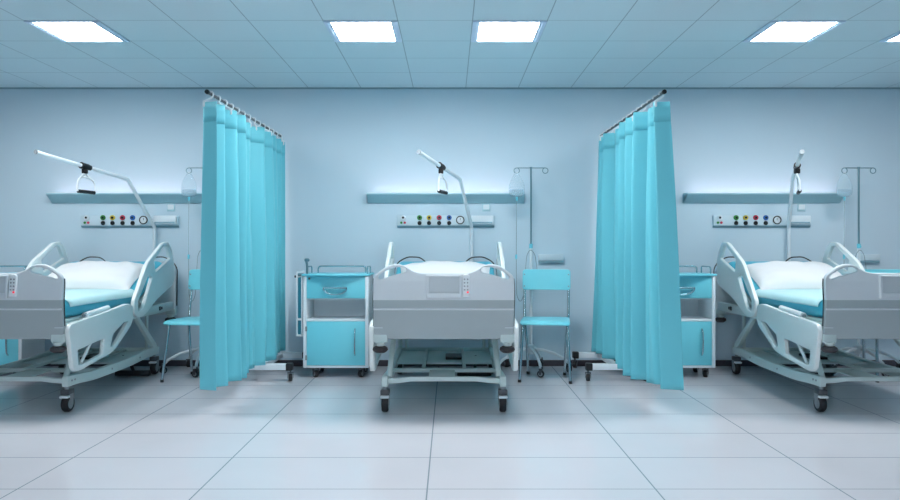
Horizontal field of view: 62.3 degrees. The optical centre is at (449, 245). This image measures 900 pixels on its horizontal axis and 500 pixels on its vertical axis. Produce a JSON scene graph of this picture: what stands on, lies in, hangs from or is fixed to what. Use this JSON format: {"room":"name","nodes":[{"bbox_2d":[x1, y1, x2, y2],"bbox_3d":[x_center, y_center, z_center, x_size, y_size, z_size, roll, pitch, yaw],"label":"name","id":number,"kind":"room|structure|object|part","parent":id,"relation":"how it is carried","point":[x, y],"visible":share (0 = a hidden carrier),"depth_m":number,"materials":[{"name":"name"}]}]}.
{"room":"hospital room","nodes":[
{"label":"hospital room","id":0,"kind":"room"},
{"bbox_2d":[0,89,899,359],"bbox_3d":[0.000,-0.175,6.880,15.000,2.751,0.100,0,0,0],"label":"wall","id":1,"kind":"structure","parent":0,"point":[342,145],"depth_m":6.83,"materials":[{"name":"white paint"}]},
{"bbox_2d":[46,192,201,202],"bbox_3d":[-2.926,-0.438,6.768,1.428,0.091,0.122,0,0,0],"label":"wall lamp","id":2,"kind":"object","parent":1,"relation":"attached to","point":[55,197],"visible":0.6,"depth_m":6.75,"materials":[{"name":"metal"}]},
{"bbox_2d":[81,215,178,227],"bbox_3d":[-2.926,-0.226,6.800,0.887,0.114,0.059,0,0,0],"label":"panel","id":3,"kind":"object","parent":1,"relation":"attached to","point":[87,221],"visible":1,"depth_m":6.80,"materials":[{"name":"white plastic"}]},
{"bbox_2d":[154,216,176,223],"bbox_3d":[-2.595,-0.238,6.785,0.202,0.076,0.031,0,0,0],"label":"socket","id":4,"kind":"object","parent":3,"relation":"attached to","point":[157,219],"depth_m":6.77,"materials":[{"name":"white paint"}]},
{"bbox_2d":[167,203,174,210],"bbox_3d":[-2.556,-0.354,6.821,0.073,0.073,0.017,0,0,0],"label":"light switch","id":5,"kind":"object","parent":1,"relation":"attached to","point":[170,206],"visible":1,"depth_m":6.82,"materials":[{"name":"white paint"}]},
{"bbox_2d":[366,192,524,202],"bbox_3d":[-0.038,-0.438,6.768,1.428,0.091,0.122,0,0,0],"label":"wall lamp","id":6,"kind":"object","parent":1,"relation":"attached to","point":[372,197],"visible":0.88,"depth_m":6.75,"materials":[{"name":"metal"}]},
{"bbox_2d":[397,215,493,227],"bbox_3d":[-0.038,-0.226,6.800,0.887,0.114,0.059,0,0,0],"label":"panel","id":7,"kind":"object","parent":1,"relation":"attached to","point":[403,221],"visible":1,"depth_m":6.80,"materials":[{"name":"white plastic"}]},
{"bbox_2d":[471,216,492,223],"bbox_3d":[0.293,-0.238,6.785,0.202,0.076,0.031,0,0,0],"label":"socket","id":8,"kind":"object","parent":7,"relation":"attached to","point":[475,219],"depth_m":6.77,"materials":[{"name":"white paint"}]},
{"bbox_2d":[0,87,899,88],"bbox_3d":[0.000,-1.444,6.823,14.800,0.014,0.014,0,0,0],"label":"trim","id":9,"kind":"structure","parent":1,"relation":"attached to","point":[0,87],"depth_m":6.82,"materials":[{"name":"white"}]},
{"bbox_2d":[44,360,899,365],"bbox_3d":[0.000,1.073,6.823,14.800,0.055,0.014,0,0,0],"label":"baseboard","id":10,"kind":"structure","parent":1,"relation":"attached to","point":[142,362],"depth_m":6.82,"materials":[{"name":"black plastic"}]},
{"bbox_2d":[482,203,489,210],"bbox_3d":[0.332,-0.354,6.821,0.073,0.073,0.017,0,0,0],"label":"light switch","id":11,"kind":"object","parent":1,"relation":"attached to","point":[485,206],"visible":1,"depth_m":6.82,"materials":[{"name":"white paint"}]},
{"bbox_2d":[538,254,563,262],"bbox_3d":[0.922,0.115,6.812,0.227,0.079,0.034,0,0,0],"label":"outlet box","id":12,"kind":"object","parent":1,"relation":"attached to","point":[543,258],"visible":1,"depth_m":6.79,"materials":[{"name":"white plastic"}]},
{"bbox_2d":[713,215,810,227],"bbox_3d":[2.850,-0.226,6.800,0.887,0.114,0.059,0,0,0],"label":"panel","id":13,"kind":"object","parent":1,"relation":"attached to","point":[719,221],"visible":1,"depth_m":6.80,"materials":[{"name":"white plastic"}]},
{"bbox_2d":[791,216,810,223],"bbox_3d":[3.181,-0.238,6.785,0.202,0.076,0.031,0,0,0],"label":"socket","id":14,"kind":"object","parent":13,"relation":"attached to","point":[794,219],"depth_m":6.77,"materials":[{"name":"white paint"}]},
{"bbox_2d":[683,192,845,202],"bbox_3d":[2.850,-0.438,6.768,1.428,0.091,0.122,0,0,0],"label":"wall lamp","id":15,"kind":"object","parent":1,"relation":"attached to","point":[690,197],"visible":0.99,"depth_m":6.75,"materials":[{"name":"metal"}]},
{"bbox_2d":[797,203,805,210],"bbox_3d":[3.220,-0.354,6.821,0.073,0.073,0.017,0,0,0],"label":"light switch","id":16,"kind":"object","parent":1,"relation":"attached to","point":[800,206],"visible":1,"depth_m":6.82,"materials":[{"name":"white paint"}]},
{"bbox_2d":[854,254,879,262],"bbox_3d":[3.810,0.115,6.812,0.227,0.079,0.034,0,0,0],"label":"outlet box","id":17,"kind":"object","parent":1,"relation":"attached to","point":[869,258],"visible":0.69,"depth_m":6.79,"materials":[{"name":"white plastic"}]},
{"bbox_2d":[0,366,899,499],"bbox_3d":[0.000,1.150,2.115,14.800,0.100,9.430,0,0,0],"label":"floor","id":18,"kind":"structure","parent":0,"point":[757,432],"depth_m":4.26,"materials":[{"name":"tile"}]},
{"bbox_2d":[0,266,44,373],"bbox_3d":[-3.869,0.601,6.352,0.631,0.998,0.426,0,0,0],"label":"base cabinet","id":19,"kind":"object","parent":18,"relation":"on","point":[11,350],"visible":0.12,"depth_m":6.20,"materials":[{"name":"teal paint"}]},
{"bbox_3d":[-3.679,0.800,6.187,0.013,0.230,0.040,0,0,0],"label":"door handle","id":20,"kind":"part","parent":19,"relation":"part of","materials":[{"name":"silver metal"}]},
{"bbox_3d":[-3.838,0.811,6.212,0.485,0.365,0.020,0,0,0],"label":"door","id":21,"kind":"part","parent":19,"relation":"part of","materials":[{"name":"teal laminate"}]},
{"bbox_2d":[0,150,177,411],"bbox_3d":[-2.928,0.187,5.769,0.966,1.827,2.081,0,0,0],"label":"hospital bed","id":22,"kind":"object","parent":18,"relation":"on","point":[32,302],"visible":0.91,"depth_m":5.27,"materials":[{"name":"metal"}]},
{"bbox_3d":[-2.926,0.249,4.751,0.191,0.101,0.019,0,0,0],"label":"card plate","id":23,"kind":"part","parent":22,"relation":"part of","materials":[{"name":"grey plastic"}]},
{"bbox_3d":[-2.928,0.259,4.753,0.224,0.147,0.048,0,0,0],"label":"card frame","id":24,"kind":"part","parent":22,"relation":"part of","materials":[{"name":"plastic"}]},
{"bbox_3d":[-2.928,0.358,4.785,0.903,0.484,0.073,0,0,0],"label":"footboard","id":25,"kind":"part","parent":22,"relation":"part of","materials":[{"name":"plastic"}]},
{"bbox_3d":[-3.395,0.263,6.198,0.032,0.599,0.848,0,0,0],"label":"head rail","id":26,"kind":"part","parent":22,"relation":"part of","materials":[{"name":"plastic"}]},
{"bbox_3d":[-2.928,0.905,5.680,0.820,0.089,1.550,0,0,0],"label":"frame","id":27,"kind":"part","parent":22,"relation":"part of","materials":[{"name":"metal"}]},
{"bbox_3d":[-2.461,0.631,5.269,0.032,0.384,0.965,0,0,0],"label":"foot rail","id":28,"kind":"part","parent":22,"relation":"part of","materials":[{"name":"plastic"}]},
{"bbox_2d":[65,261,161,316],"bbox_3d":[-2.928,0.306,5.706,0.851,0.342,1.721,0,0,0],"label":"mattress","id":29,"kind":"object","parent":22,"relation":"on","point":[77,301],"visible":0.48,"depth_m":5.47,"materials":[{"name":"blue fabric"}]},
{"bbox_2d":[48,261,143,289],"bbox_3d":[-2.928,0.235,6.129,0.770,0.225,0.458,0,0,0],"label":"pillow","id":30,"kind":"object","parent":29,"relation":"on","point":[82,274],"visible":0.86,"depth_m":5.99,"materials":[{"name":"white fabric"}]},
{"bbox_3d":[-2.928,0.365,6.276,0.840,0.268,0.652,0,0,0],"label":"backrest frame","id":31,"kind":"part","parent":22,"relation":"part of","materials":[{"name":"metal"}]},
{"bbox_3d":[-2.598,0.725,6.380,0.026,0.320,0.026,0,0,0],"label":"post","id":32,"kind":"part","parent":22,"relation":"part of","materials":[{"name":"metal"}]},
{"bbox_3d":[-2.461,0.263,6.198,0.032,0.599,0.848,0,0,0],"label":"head rail","id":33,"kind":"part","parent":22,"relation":"part of","materials":[{"name":"plastic"}]},
{"bbox_3d":[-2.928,0.378,6.735,0.903,0.484,0.030,0,0,0],"label":"headboard","id":34,"kind":"part","parent":22,"relation":"part of","materials":[{"name":"plastic"}]},
{"bbox_2d":[160,269,199,382],"bbox_3d":[-2.090,0.651,6.213,0.431,0.898,0.493,0,0,9],"label":"chair","id":35,"kind":"object","parent":18,"relation":"on","point":[194,274],"visible":0.54,"depth_m":6.38,"materials":[{"name":"teal plastic"}]},
{"bbox_3d":[-2.304,0.859,6.064,0.029,0.479,0.129,0,0,21],"label":"leg","id":36,"kind":"part","parent":35,"relation":"part of","materials":[{"name":"silver metal"}]},
{"bbox_3d":[-2.095,0.622,6.178,0.399,0.034,0.390,0,0,9],"label":"seat","id":37,"kind":"part","parent":35,"relation":"part of","materials":[{"name":"blue plastic"}]},
{"bbox_3d":[-2.237,0.658,6.430,0.048,0.878,0.110,0,0,-18],"label":"leg","id":38,"kind":"part","parent":35,"relation":"part of","materials":[{"name":"silver metal"}]},
{"bbox_3d":[-2.056,0.290,6.429,0.410,0.176,0.055,0,0,9],"label":"backrest","id":39,"kind":"part","parent":35,"relation":"part of","materials":[{"name":"blue plastic"}]},
{"bbox_2d":[159,167,201,377],"bbox_3d":[-2.162,0.202,6.537,0.645,1.796,0.554,0,0,27],"label":"stand","id":40,"kind":"object","parent":18,"relation":"on","point":[195,373],"visible":0.39,"depth_m":6.43,"materials":[{"name":"white paint"}]},
{"bbox_3d":[-2.338,0.962,6.485,0.312,0.138,0.025,0,0,-26],"label":"leg","id":41,"kind":"part","parent":40,"relation":"part of","materials":[{"name":"white paint"}]},
{"bbox_2d":[187,172,200,299],"bbox_3d":[-2.242,-0.084,6.560,0.256,1.142,0.046,0,0,5],"label":"bag","id":42,"kind":"object","parent":40,"relation":"hanging from","point":[188,255],"visible":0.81,"depth_m":6.56,"materials":[{"name":"clear plastic"}]},
{"bbox_3d":[-2.149,0.962,6.384,0.024,0.138,0.311,0,0,-8],"label":"leg","id":43,"kind":"part","parent":40,"relation":"part of","materials":[{"name":"white paint"}]},
{"bbox_2d":[205,89,302,380],"bbox_3d":[-1.540,0.049,5.763,0.526,2.102,1.989,0,0,1],"label":"stand","id":44,"kind":"object","parent":18,"relation":"on","point":[269,365],"visible":0.34,"depth_m":6.04,"materials":[{"name":"white paint"}]},
{"bbox_2d":[199,91,285,390],"bbox_3d":[-1.546,-0.034,5.764,0.218,1.950,1.902,0,0,1],"label":"curtain","id":45,"kind":"object","parent":44,"relation":"hanging from","point":[242,260],"visible":0.99,"depth_m":5.29,"materials":[{"name":"teal fabric"}]},
{"bbox_3d":[-1.541,-0.988,5.754,0.029,0.029,1.972,0,0,1],"label":"curtain rod","id":46,"kind":"part","parent":44,"relation":"part of","materials":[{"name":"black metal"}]},
{"bbox_2d":[294,258,373,376],"bbox_3d":[-0.982,0.601,6.352,0.631,0.998,0.426,0,0,0],"label":"bedside cabinet","id":47,"kind":"object","parent":18,"relation":"on","point":[334,310],"visible":0.99,"depth_m":6.20,"materials":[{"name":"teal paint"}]},
{"bbox_3d":[-1.256,0.501,6.378,0.031,0.473,0.305,0,0,0],"label":"table panel","id":48,"kind":"part","parent":47,"relation":"part of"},
{"bbox_3d":[-1.224,0.176,6.237,0.102,0.148,0.048,0,0,-28],"label":"pivot arm","id":49,"kind":"part","parent":47,"relation":"part of","materials":[{"name":"metal"}]},
{"bbox_3d":[-0.956,0.375,6.189,0.205,0.071,0.029,0,0,0],"label":"drawer handle","id":50,"kind":"part","parent":47,"relation":"part of","materials":[{"name":"silver metal"}]},
{"bbox_3d":[-0.951,0.344,6.212,0.485,0.184,0.020,0,0,0],"label":"drawer","id":51,"kind":"part","parent":47,"relation":"part of","materials":[{"name":"blue plastic"}]},
{"bbox_3d":[-0.951,0.811,6.212,0.485,0.365,0.020,0,0,0],"label":"door","id":52,"kind":"part","parent":47,"relation":"part of","materials":[{"name":"teal laminate"}]},
{"bbox_3d":[-0.943,0.202,6.500,0.427,0.064,0.012,0,0,0],"label":"rail","id":53,"kind":"part","parent":47,"relation":"part of","materials":[{"name":"silver metal"}]},
{"bbox_3d":[-0.791,0.800,6.187,0.013,0.230,0.040,0,0,0],"label":"door handle","id":54,"kind":"part","parent":47,"relation":"part of","materials":[{"name":"silver metal"}]},
{"bbox_2d":[369,150,518,411],"bbox_3d":[-0.040,0.187,5.769,0.966,1.827,2.081,0,0,0],"label":"hospital bed","id":55,"kind":"object","parent":18,"relation":"on","point":[410,304],"visible":0.93,"depth_m":4.78,"materials":[{"name":"grey metal"}]},
{"bbox_3d":[-0.507,0.631,5.269,0.032,0.384,0.965,0,0,0],"label":"foot rail","id":56,"kind":"part","parent":55,"relation":"part of","materials":[{"name":"plastic"}]},
{"bbox_3d":[-0.507,0.263,6.198,0.032,0.599,0.848,0,0,0],"label":"head rail","id":57,"kind":"part","parent":55,"relation":"part of","materials":[{"name":"plastic"}]},
{"bbox_3d":[-0.370,0.725,6.380,0.026,0.320,0.026,0,0,0],"label":"post","id":58,"kind":"part","parent":55,"relation":"part of","materials":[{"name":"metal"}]},
{"bbox_3d":[-0.040,0.358,4.785,0.903,0.484,0.073,0,0,0],"label":"footboard","id":59,"kind":"part","parent":55,"relation":"part of","materials":[{"name":"plastic"}]},
{"bbox_3d":[-0.040,0.259,4.753,0.224,0.147,0.048,0,0,0],"label":"card frame","id":60,"kind":"part","parent":55,"relation":"part of","materials":[{"name":"plastic"}]},
{"bbox_3d":[-0.038,0.249,4.751,0.191,0.101,0.019,0,0,0],"label":"card plate","id":61,"kind":"part","parent":55,"relation":"part of","materials":[{"name":"grey plastic"}]},
{"bbox_3d":[-0.040,0.905,5.680,0.820,0.089,1.550,0,0,0],"label":"frame","id":62,"kind":"part","parent":55,"relation":"part of","materials":[{"name":"metal"}]},
{"bbox_2d":[396,261,494,274],"bbox_3d":[-0.040,0.306,5.706,0.851,0.342,1.721,0,0,0],"label":"mattress","id":63,"kind":"object","parent":55,"relation":"on","point":[398,271],"visible":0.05,"depth_m":6.47,"materials":[{"name":"blue fabric"}]},
{"bbox_2d":[400,261,489,273],"bbox_3d":[-0.040,0.235,6.129,0.770,0.225,0.458,0,0,0],"label":"pillow","id":64,"kind":"object","parent":63,"relation":"on","point":[428,266],"visible":0.47,"depth_m":6.11,"materials":[{"name":"white fabric"}]},
{"bbox_3d":[0.290,0.725,6.380,0.026,0.320,0.026,0,0,0],"label":"post","id":65,"kind":"part","parent":55,"relation":"part of","materials":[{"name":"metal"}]},
{"bbox_3d":[0.427,0.263,6.198,0.032,0.599,0.848,0,0,0],"label":"head rail","id":66,"kind":"part","parent":55,"relation":"part of","materials":[{"name":"plastic"}]},
{"bbox_3d":[0.427,0.631,5.269,0.032,0.384,0.965,0,0,0],"label":"foot rail","id":67,"kind":"part","parent":55,"relation":"part of","materials":[{"name":"plastic"}]},
{"bbox_2d":[500,167,571,377],"bbox_3d":[0.726,0.202,6.537,0.645,1.796,0.554,0,0,27],"label":"stand","id":68,"kind":"object","parent":18,"relation":"on","point":[532,349],"visible":0.78,"depth_m":6.55,"materials":[{"name":"metal"}]},
{"bbox_3d":[0.550,0.962,6.485,0.312,0.138,0.025,0,0,-26],"label":"leg","id":69,"kind":"part","parent":68,"relation":"part of","materials":[{"name":"white paint"}]},
{"bbox_2d":[515,172,536,300],"bbox_3d":[0.646,-0.084,6.560,0.256,1.142,0.046,0,0,5],"label":"bag","id":70,"kind":"object","parent":68,"relation":"hanging from","point":[515,172],"visible":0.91,"depth_m":6.56,"materials":[{"name":"clear plastic"}]},
{"bbox_3d":[0.739,0.962,6.384,0.024,0.138,0.311,0,0,-8],"label":"leg","id":71,"kind":"part","parent":68,"relation":"part of","materials":[{"name":"white paint"}]},
{"bbox_3d":[0.894,0.962,6.533,0.311,0.138,0.024,0,0,10],"label":"leg","id":72,"kind":"part","parent":68,"relation":"part of","materials":[{"name":"white paint"}]},
{"bbox_2d":[518,269,571,383],"bbox_3d":[0.798,0.651,6.213,0.431,0.898,0.493,0,0,9],"label":"chair","id":73,"kind":"object","parent":18,"relation":"on","point":[533,279],"visible":1,"depth_m":6.39,"materials":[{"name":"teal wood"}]},
{"bbox_3d":[0.584,0.859,6.064,0.029,0.479,0.129,0,0,21],"label":"leg","id":74,"kind":"part","parent":73,"relation":"part of","materials":[{"name":"silver metal"}]},
{"bbox_3d":[0.650,0.658,6.430,0.048,0.878,0.110,0,0,-18],"label":"leg","id":75,"kind":"part","parent":73,"relation":"part of","materials":[{"name":"silver metal"}]},
{"bbox_3d":[0.793,0.622,6.178,0.399,0.034,0.390,0,0,9],"label":"seat","id":76,"kind":"part","parent":73,"relation":"part of","materials":[{"name":"blue plastic"}]},
{"bbox_3d":[0.832,0.290,6.429,0.410,0.176,0.055,0,0,9],"label":"backrest","id":77,"kind":"part","parent":73,"relation":"part of","materials":[{"name":"blue plastic"}]},
{"bbox_3d":[1.006,0.658,6.374,0.048,0.878,0.110,0,0,36],"label":"leg","id":78,"kind":"part","parent":73,"relation":"part of","materials":[{"name":"silver metal"}]},
{"bbox_3d":[0.955,0.859,6.005,0.029,0.479,0.129,0,0,-3],"label":"leg","id":79,"kind":"part","parent":73,"relation":"part of","materials":[{"name":"silver metal"}]},
{"bbox_2d":[572,89,666,380],"bbox_3d":[1.364,0.049,5.763,0.526,2.102,1.989,0,0,-1],"label":"stand","id":80,"kind":"object","parent":18,"relation":"on","point":[609,364],"visible":0.49,"depth_m":6.05,"materials":[{"name":"white paint"}]},
{"bbox_3d":[1.364,-0.988,5.754,0.029,0.029,1.972,0,0,-1],"label":"curtain rod","id":81,"kind":"part","parent":80,"relation":"part of","materials":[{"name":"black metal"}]},
{"bbox_2d":[591,91,683,389],"bbox_3d":[1.380,-0.033,5.766,0.253,1.948,1.900,0,0,-1],"label":"curtain","id":82,"kind":"object","parent":80,"relation":"hanging from","point":[636,324],"visible":0.99,"depth_m":5.22,"materials":[{"name":"teal fabric"}]},
{"bbox_2d":[679,266,716,376],"bbox_3d":[1.907,0.601,6.352,0.631,0.998,0.426,0,0,0],"label":"base cabinet","id":83,"kind":"object","parent":18,"relation":"on","point":[697,289],"visible":0.46,"depth_m":6.20,"materials":[{"name":"white paint"}]},
{"bbox_3d":[1.933,0.375,6.189,0.205,0.071,0.029,0,0,0],"label":"drawer handle","id":84,"kind":"part","parent":83,"relation":"part of","materials":[{"name":"silver metal"}]},
{"bbox_3d":[1.938,0.344,6.212,0.485,0.184,0.020,0,0,0],"label":"drawer","id":85,"kind":"part","parent":83,"relation":"part of","materials":[{"name":"blue plastic"}]},
{"bbox_3d":[1.938,0.811,6.212,0.485,0.365,0.020,0,0,0],"label":"door","id":86,"kind":"part","parent":83,"relation":"part of","materials":[{"name":"teal laminate"}]},
{"bbox_3d":[2.097,0.800,6.187,0.013,0.230,0.040,0,0,0],"label":"door handle","id":87,"kind":"part","parent":83,"relation":"part of","materials":[{"name":"silver metal"}]},
{"bbox_2d":[713,150,899,411],"bbox_3d":[2.848,0.187,5.769,0.966,1.827,2.081,0,0,0],"label":"hospital bed","id":88,"kind":"object","parent":18,"relation":"on","point":[858,303],"visible":0.88,"depth_m":5.14,"materials":[{"name":"metal"}]},
{"bbox_3d":[2.848,0.378,6.735,0.903,0.484,0.030,0,0,0],"label":"headboard","id":89,"kind":"part","parent":88,"relation":"part of","materials":[{"name":"plastic"}]},
{"bbox_3d":[2.381,0.263,6.198,0.032,0.599,0.848,0,0,0],"label":"head rail","id":90,"kind":"part","parent":88,"relation":"part of","materials":[{"name":"plastic"}]},
{"bbox_3d":[2.518,0.725,6.380,0.026,0.320,0.026,0,0,0],"label":"post","id":91,"kind":"part","parent":88,"relation":"part of","materials":[{"name":"metal"}]},
{"bbox_3d":[2.848,0.365,6.276,0.840,0.268,0.652,0,0,0],"label":"backrest frame","id":92,"kind":"part","parent":88,"relation":"part of","materials":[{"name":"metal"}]},
{"bbox_2d":[729,261,822,316],"bbox_3d":[2.848,0.306,5.706,0.851,0.342,1.721,0,0,0],"label":"mattress","id":93,"kind":"object","parent":88,"relation":"on","point":[808,301],"visible":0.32,"depth_m":5.46,"materials":[{"name":"teal fabric"}]},
{"bbox_2d":[747,261,840,289],"bbox_3d":[2.848,0.235,6.129,0.770,0.225,0.458,0,0,0],"label":"pillow","id":94,"kind":"object","parent":93,"relation":"on","point":[772,274],"visible":0.81,"depth_m":5.99,"materials":[{"name":"white fabric"}]},
{"bbox_3d":[2.381,0.631,5.269,0.032,0.384,0.965,0,0,0],"label":"foot rail","id":95,"kind":"part","parent":88,"relation":"part of","materials":[{"name":"plastic"}]},
{"bbox_3d":[2.848,0.905,5.680,0.820,0.089,1.550,0,0,0],"label":"frame","id":96,"kind":"part","parent":88,"relation":"part of","materials":[{"name":"metal"}]},
{"bbox_3d":[3.315,0.263,6.198,0.032,0.599,0.848,0,0,0],"label":"head rail","id":97,"kind":"part","parent":88,"relation":"part of","materials":[{"name":"plastic"}]},
{"bbox_3d":[2.848,0.358,4.785,0.903,0.484,0.073,0,0,0],"label":"footboard","id":98,"kind":"part","parent":88,"relation":"part of","materials":[{"name":"plastic"}]},
{"bbox_3d":[2.848,0.259,4.753,0.224,0.147,0.048,0,0,0],"label":"card frame","id":99,"kind":"part","parent":88,"relation":"part of","materials":[{"name":"plastic"}]},
{"bbox_3d":[2.850,0.249,4.751,0.191,0.101,0.019,0,0,0],"label":"card plate","id":100,"kind":"part","parent":88,"relation":"part of","materials":[{"name":"grey plastic"}]},
{"bbox_3d":[3.315,0.631,5.269,0.032,0.384,0.965,0,0,0],"label":"foot rail","id":101,"kind":"part","parent":88,"relation":"part of","materials":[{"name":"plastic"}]},
{"bbox_2d":[832,167,899,375],"bbox_3d":[3.614,0.202,6.537,0.645,1.796,0.554,0,0,27],"label":"stand","id":102,"kind":"object","parent":18,"relation":"on","point":[857,349],"visible":0.41,"depth_m":6.55,"materials":[{"name":"white paint"}]},
{"bbox_3d":[3.438,0.962,6.485,0.312,0.138,0.025,0,0,-26],"label":"leg","id":103,"kind":"part","parent":102,"relation":"part of","materials":[{"name":"white paint"}]},
{"bbox_3d":[3.490,0.962,6.680,0.025,0.138,0.267,0,0,-44],"label":"leg","id":104,"kind":"part","parent":102,"relation":"part of","materials":[{"name":"white paint"}]},
{"bbox_2d":[843,172,865,266],"bbox_3d":[3.534,-0.084,6.560,0.256,1.142,0.046,0,0,5],"label":"bag","id":105,"kind":"object","parent":102,"relation":"hanging from","point":[844,198],"visible":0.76,"depth_m":6.56,"materials":[{"name":"clear plastic"}]},
{"bbox_3d":[3.627,0.962,6.384,0.024,0.138,0.311,0,0,-8],"label":"leg","id":106,"kind":"part","parent":102,"relation":"part of","materials":[{"name":"white paint"}]},
{"bbox_3d":[3.782,0.962,6.533,0.311,0.138,0.024,0,0,10],"label":"leg","id":107,"kind":"part","parent":102,"relation":"part of","materials":[{"name":"white paint"}]},
{"bbox_2d":[862,269,899,382],"bbox_3d":[3.686,0.651,6.213,0.431,0.898,0.493,0,0,9],"label":"chair","id":108,"kind":"object","parent":18,"relation":"on","point":[866,270],"visible":0.23,"depth_m":6.39,"materials":[{"name":"teal plastic"}]},
{"bbox_3d":[3.538,0.658,6.430,0.048,0.878,0.110,0,0,-18],"label":"leg","id":109,"kind":"part","parent":108,"relation":"part of","materials":[{"name":"silver metal"}]},
{"bbox_3d":[3.472,0.859,6.064,0.029,0.479,0.129,0,0,21],"label":"leg","id":110,"kind":"part","parent":108,"relation":"part of","materials":[{"name":"silver metal"}]},
{"bbox_3d":[3.720,0.290,6.429,0.410,0.176,0.055,0,0,9],"label":"backrest","id":111,"kind":"part","parent":108,"relation":"part of","materials":[{"name":"teal plastic"}]},
{"bbox_2d":[0,0,899,86],"bbox_3d":[0.000,-1.501,2.115,14.800,0.100,9.430,0,0,0],"label":"ceiling","id":112,"kind":"structure","parent":0,"point":[173,43],"depth_m":5.39,"materials":[{"name":"tile"}]},
{"bbox_2d":[24,20,129,41],"bbox_3d":[-2.502,-1.444,5.031,0.477,0.014,0.477,0,0,0],"label":"recessed light","id":113,"kind":"object","parent":112,"relation":"in","point":[61,30],"visible":1,"depth_m":5.00,"materials":[{"name":"white"}]},
{"bbox_2d":[323,20,401,41],"bbox_3d":[-0.577,-1.444,5.031,0.477,0.014,0.477,0,0,0],"label":"recessed light","id":114,"kind":"object","parent":112,"relation":"in","point":[340,30],"visible":1,"depth_m":5.00,"materials":[{"name":"white"}]},
{"bbox_2d":[331,22,394,40],"bbox_3d":[-0.577,-1.448,5.029,0.383,0.004,0.447,0,0,0],"label":"diffuser","id":115,"kind":"object","parent":114,"relation":"attached to","point":[342,31],"depth_m":5.02,"materials":[{"name":"white plastic"}]},
{"bbox_2d":[471,20,546,41],"bbox_3d":[0.386,-1.444,5.031,0.477,0.014,0.477,0,0,0],"label":"recessed light","id":116,"kind":"object","parent":112,"relation":"in","point":[482,30],"visible":1,"depth_m":5.00,"materials":[{"name":"white plastic"}]},
{"bbox_2d":[478,22,538,40],"bbox_3d":[0.386,-1.448,5.029,0.383,0.004,0.447,0,0,0],"label":"diffuser","id":117,"kind":"object","parent":116,"relation":"attached to","point":[487,31],"depth_m":5.02,"materials":[{"name":"white plastic"}]},
{"bbox_2d":[743,20,845,41],"bbox_3d":[2.311,-1.444,5.031,0.477,0.014,0.477,0,0,0],"label":"recessed light","id":118,"kind":"object","parent":112,"relation":"in","point":[775,30],"visible":1,"depth_m":5.00,"materials":[{"name":"white plastic"}]},
{"bbox_2d":[879,31,899,41],"bbox_3d":[3.274,-1.444,5.031,0.477,0.014,0.477,0,0,0],"label":"recessed light","id":119,"kind":"object","parent":112,"relation":"in","point":[895,37],"visible":1,"depth_m":5.19,"materials":[{"name":"white"}]},
{"bbox_2d":[889,36,899,40],"bbox_3d":[3.274,-1.448,5.029,0.383,0.004,0.447,0,0,0],"label":"diffuser","id":120,"kind":"object","parent":119,"relation":"attached to","point":[896,38],"depth_m":5.19,"materials":[{"name":"white plastic"}]}
]}

